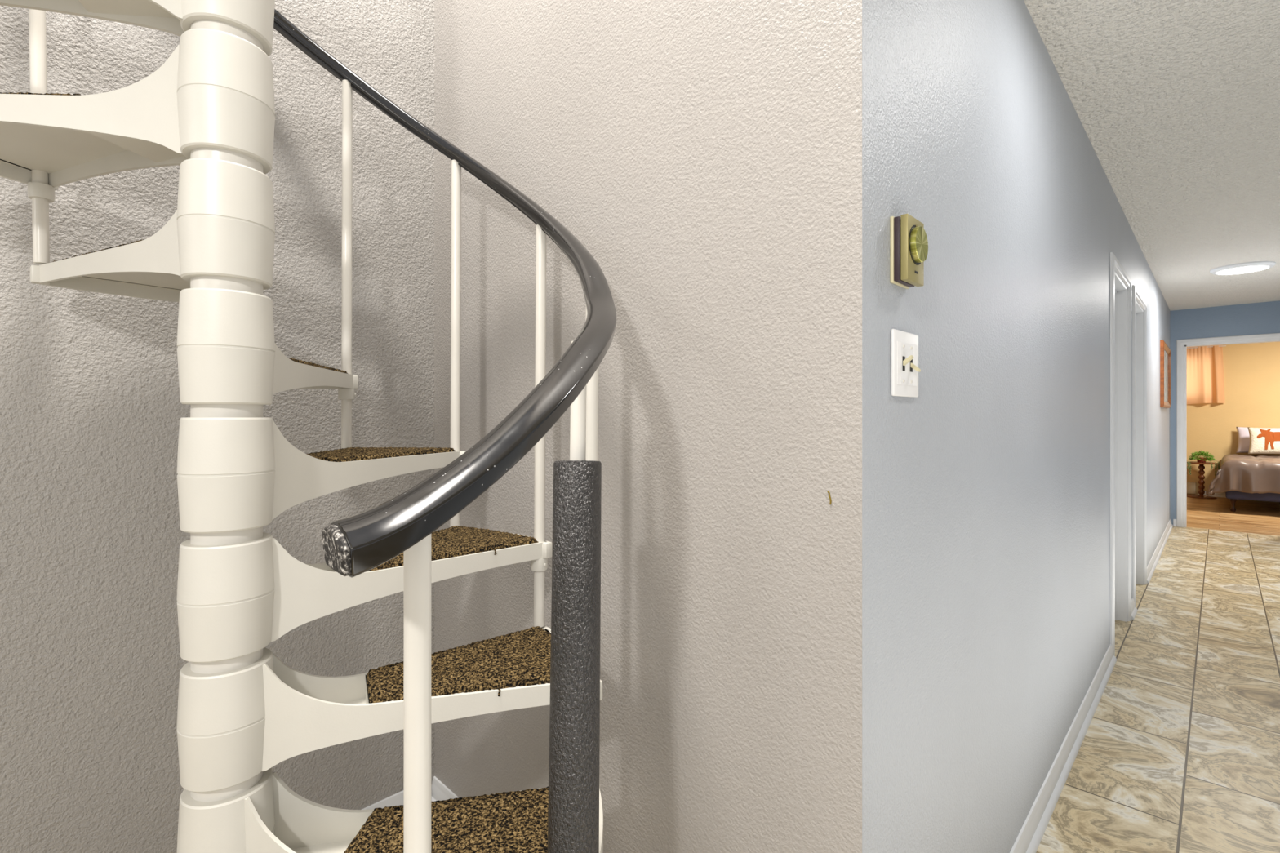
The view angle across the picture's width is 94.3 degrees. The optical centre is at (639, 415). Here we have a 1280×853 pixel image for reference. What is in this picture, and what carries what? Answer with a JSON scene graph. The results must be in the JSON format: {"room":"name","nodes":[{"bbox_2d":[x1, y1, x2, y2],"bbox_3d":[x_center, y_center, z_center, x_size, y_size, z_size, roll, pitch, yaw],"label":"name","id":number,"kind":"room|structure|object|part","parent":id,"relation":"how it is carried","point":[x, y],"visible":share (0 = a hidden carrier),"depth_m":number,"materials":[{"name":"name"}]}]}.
{"room":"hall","nodes":[
{"label":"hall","id":0,"kind":"room"},
{"bbox_2d":[0,0,434,852],"bbox_3d":[-2.140,-1.055,0.489,0.115,4.600,4.108,0,0,44],"label":"wall","id":1,"kind":"structure","parent":0,"point":[91,410],"depth_m":1.40,"materials":[{"name":"paint"}]},
{"bbox_2d":[361,791,403,809],"bbox_3d":[-2.100,1.205,0.429,0.026,0.080,4.078,0,0,44],"label":"baseboard","id":2,"kind":"structure","parent":1,"relation":"attached to","point":[397,799],"depth_m":1.81,"materials":[{"name":"white paint"}]},
{"bbox_2d":[434,0,862,852],"bbox_3d":[-0.153,-1.055,1.500,1.514,4.600,0.116,0,0,44],"label":"wall","id":3,"kind":"structure","parent":0,"point":[706,155],"depth_m":1.18,"materials":[{"name":"paint"}]},
{"bbox_2d":[431,776,458,801],"bbox_3d":[-0.167,1.205,1.414,1.415,0.080,0.026,0,0,44],"label":"baseboard","id":4,"kind":"structure","parent":3,"relation":"attached to","point":[439,792],"depth_m":1.88,"materials":[{"name":"white paint"}]},
{"bbox_2d":[826,490,831,504],"bbox_3d":[0.308,0.134,0.966,0.007,0.022,0.003,0,0,44],"label":"chip","id":5,"kind":"object","parent":3,"relation":"attached to","point":[828,491],"visible":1,"depth_m":0.96,"materials":[{"name":"brown"}]},
{"bbox_2d":[862,0,1169,852],"bbox_3d":[3.128,-1.055,3.856,0.115,4.600,8.072,0,0,44],"label":"wall","id":6,"kind":"structure","parent":0,"point":[986,491],"depth_m":1.38,"materials":[{"name":"paint"}]},
{"bbox_2d":[891,328,920,397],"bbox_3d":[0.473,-0.090,1.040,0.022,0.114,0.115,0,0,44],"label":"light switch","id":7,"kind":"object","parent":6,"relation":"attached to","point":[904,345],"visible":1,"depth_m":1.03,"materials":[{"name":"white plastic"}]},
{"bbox_2d":[889,213,928,288],"bbox_3d":[0.464,-0.281,1.018,0.040,0.112,0.075,0,0,44],"label":"thermostat","id":8,"kind":"object","parent":6,"relation":"attached to","point":[908,242],"visible":1,"depth_m":1.00,"materials":[{"name":"gold plastic"}]},
{"bbox_3d":[0.451,-0.281,1.030,0.006,0.112,0.074,0,0,44],"label":"mounting plate","id":9,"kind":"part","parent":8,"relation":"part of","materials":[{"name":"beige plastic"}]},
{"bbox_2d":[1009,644,1116,852],"bbox_3d":[1.386,1.205,1.972,0.026,0.080,2.941,0,0,44],"label":"baseboard","id":10,"kind":"structure","parent":6,"relation":"attached to","point":[1029,837],"depth_m":2.03,"materials":[{"name":"white paint"}]},
{"bbox_2d":[1110,252,1130,656],"bbox_3d":[2.704,0.205,3.328,0.015,2.080,0.840,0,0,44],"label":"trim","id":11,"kind":"structure","parent":6,"relation":"attached to","point":[1115,265],"depth_m":3.03,"materials":[{"name":"white paint"}]},
{"bbox_2d":[1115,271,1127,622],"bbox_3d":[2.657,0.235,3.374,0.114,2.020,0.722,0,0,44],"label":"door","id":12,"kind":"structure","parent":6,"relation":"in","point":[1121,290],"depth_m":3.60,"materials":[{"name":"white paint"}]},
{"bbox_2d":[1130,597,1137,619],"bbox_3d":[3.082,1.205,3.707,0.026,0.080,0.228,0,0,44],"label":"baseboard","id":13,"kind":"structure","parent":6,"relation":"attached to","point":[1134,611],"depth_m":3.70,"materials":[{"name":"white paint"}]},
{"bbox_2d":[1135,299,1143,585],"bbox_3d":[3.412,0.235,4.146,0.114,2.020,0.742,0,0,44],"label":"door","id":14,"kind":"structure","parent":6,"relation":"in","point":[1139,310],"depth_m":4.37,"materials":[{"name":"white paint"}]},
{"bbox_2d":[1132,284,1146,607],"bbox_3d":[3.458,0.205,4.101,0.015,2.080,0.860,0,0,44],"label":"trim","id":15,"kind":"structure","parent":6,"relation":"attached to","point":[1136,295],"depth_m":3.80,"materials":[{"name":"white paint"}]},
{"bbox_2d":[1146,518,1173,583],"bbox_3d":[4.882,1.205,5.549,0.026,0.080,3.199,0,0,44],"label":"baseboard","id":16,"kind":"structure","parent":6,"relation":"attached to","point":[1153,562],"depth_m":5.21,"materials":[{"name":"white paint"}]},
{"bbox_2d":[1160,339,1170,408],"bbox_3d":[5.260,-0.395,5.934,0.027,0.630,1.060,0,0,44],"label":"picture frame","id":17,"kind":"object","parent":6,"relation":"attached to","point":[1165,351],"visible":1,"depth_m":5.86,"materials":[{"name":"orange wood"}]},
{"bbox_2d":[1164,350,1168,402],"bbox_3d":[5.253,-0.395,5.940,0.009,0.520,0.950,0,0,44],"label":"picture","id":18,"kind":"object","parent":17,"relation":"attached to","point":[1166,352],"depth_m":6.04},
{"bbox_2d":[1023,0,1279,311],"bbox_3d":[2.091,-1.245,1.997,6.600,0.120,12.180,0,0,44],"label":"ceiling","id":19,"kind":"structure","parent":0,"point":[1177,102],"depth_m":2.40,"materials":[{"name":"white paint"}]},
{"bbox_2d":[1209,261,1275,275],"bbox_3d":[4.801,-1.169,4.732,0.370,0.032,0.370,0,0,44],"label":"recessed light","id":20,"kind":"object","parent":19,"relation":"in","point":[1248,267],"visible":1,"depth_m":4.67,"materials":[{"name":"white paint"}]},
{"bbox_2d":[1216,265,1269,275],"bbox_3d":[4.801,-1.163,4.732,0.298,0.020,0.298,0,0,44],"label":"diffuser","id":21,"kind":"object","parent":20,"relation":"attached to","point":[1227,269],"depth_m":4.70,"materials":[{"name":"white plastic"}]},
{"bbox_2d":[1035,494,1279,852],"bbox_3d":[3.419,1.270,3.356,6.600,0.050,15.980,0,0,44],"label":"floor","id":22,"kind":"structure","parent":0,"point":[1179,752],"depth_m":2.49,"materials":[{"name":"tile"}]},
{"bbox_2d":[0,0,616,852],"bbox_3d":[-0.663,-0.605,0.957,1.263,3.700,1.253,0,0,44],"label":"spiral staircase","id":23,"kind":"structure","parent":22,"relation":"on","point":[208,111],"depth_m":0.93,"materials":[{"name":"white metal"}]},
{"bbox_3d":[-0.663,-1.039,0.956,1.266,2.350,1.256,0,0,44],"label":"handrail","id":24,"kind":"part","parent":23,"relation":"part of","materials":[{"name":"black plastic"}]},
{"bbox_2d":[1186,461,1217,498],"bbox_3d":[8.526,0.977,9.006,0.344,0.536,0.344,0,0,44],"label":"side table","id":25,"kind":"object","parent":22,"relation":"on","point":[1201,467],"visible":0.93,"depth_m":8.98,"materials":[{"name":"brown wood"}]},
{"bbox_3d":[8.526,0.973,9.006,0.090,0.488,0.090,0,0,44],"label":"post","id":26,"kind":"part","parent":25,"relation":"part of","materials":[{"name":"brown wood"}]},
{"bbox_2d":[1186,450,1220,476],"bbox_3d":[8.518,0.735,8.983,0.405,0.429,0.364,0,0,44],"label":"potted plant","id":27,"kind":"object","parent":25,"relation":"on","point":[1209,457],"visible":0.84,"depth_m":8.96,"materials":[{"name":"green plant"}]},
{"bbox_3d":[8.526,0.673,9.006,0.124,0.070,0.124,0,0,44],"label":"pot","id":28,"kind":"part","parent":27,"relation":"part of","materials":[{"name":"brown ceramic"}]},
{"bbox_3d":[8.533,0.793,8.848,0.036,0.312,0.131,0,0,-13],"label":"trailing stem","id":29,"kind":"part","parent":27,"relation":"part of","materials":[{"name":"green plant"}]},
{"bbox_2d":[1204,453,1279,511],"bbox_3d":[8.679,0.901,7.787,1.824,0.688,1.990,0,0,44],"label":"bed","id":30,"kind":"object","parent":22,"relation":"on","point":[1241,477],"visible":1,"depth_m":7.55,"materials":[{"name":"brown fabric"}]},
{"bbox_3d":[7.701,1.160,7.701,0.068,0.170,0.068,0,0,44],"label":"leg","id":31,"kind":"part","parent":30,"relation":"part of","materials":[{"name":"brown wood"}]},
{"bbox_2d":[1235,426,1279,453],"bbox_3d":[9.115,0.360,8.633,0.620,0.387,0.188,0,0,44],"label":"pillow","id":32,"kind":"object","parent":30,"relation":"on","point":[1243,445],"visible":0.3,"depth_m":8.76,"materials":[{"name":"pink fabric"}]},
{"bbox_2d":[1247,426,1279,453],"bbox_3d":[9.017,0.360,8.368,0.620,0.382,0.185,0,0,44],"label":"throw pillow","id":33,"kind":"object","parent":30,"relation":"on","point":[1262,440],"visible":1,"depth_m":8.43,"materials":[{"name":"beige fabric"}]},
{"bbox_2d":[1169,300,1279,524],"bbox_3d":[6.316,0.030,6.464,6.400,2.430,0.115,0,0,44],"label":"wall","id":34,"kind":"structure","parent":0,"point":[1262,317],"depth_m":6.49,"materials":[{"name":"paint"}]},
{"bbox_2d":[1173,519,1176,526],"bbox_3d":[6.009,1.205,6.665,0.025,0.080,0.026,0,0,44],"label":"baseboard","id":35,"kind":"structure","parent":34,"relation":"attached to","point":[1174,520],"depth_m":6.67,"materials":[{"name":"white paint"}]},
{"bbox_2d":[1176,333,1279,527],"bbox_3d":[6.397,0.197,6.374,0.934,2.097,0.130,0,0,44],"label":"trim","id":36,"kind":"structure","parent":34,"relation":"attached to","point":[1181,344],"depth_m":6.63,"materials":[{"name":"white paint"}]},
{"bbox_2d":[1186,342,1279,495],"bbox_3d":[9.183,0.005,8.825,5.600,2.480,0.100,0,0,44],"label":"wall","id":37,"kind":"structure","parent":0,"point":[1251,371],"depth_m":8.94,"materials":[{"name":"paint"}]},
{"bbox_2d":[1186,481,1195,493],"bbox_3d":[8.289,1.130,9.582,1.003,0.176,0.066,0,0,44],"label":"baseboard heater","id":38,"kind":"object","parent":37,"relation":"attached to","point":[1191,486],"visible":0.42,"depth_m":9.24,"materials":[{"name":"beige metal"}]},
{"bbox_2d":[1186,345,1226,404],"bbox_3d":[8.463,-0.631,9.361,1.120,0.908,0.080,0,0,44],"label":"curtain","id":39,"kind":"object","parent":37,"relation":"hanging from","point":[1205,364],"visible":0.42,"depth_m":9.11,"materials":[{"name":"brown fabric"}]},
{"bbox_3d":[8.464,-1.055,9.363,1.120,0.012,0.012,0,0,44],"label":"rod","id":40,"kind":"part","parent":39,"relation":"part of","materials":[{"name":"white paint"}]},
{"bbox_2d":[1198,490,1226,497],"bbox_3d":[9.912,1.205,8.025,3.440,0.080,0.026,0,0,44],"label":"baseboard","id":41,"kind":"structure","parent":37,"relation":"attached to","point":[1215,495],"depth_m":9.07,"materials":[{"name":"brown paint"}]}
]}

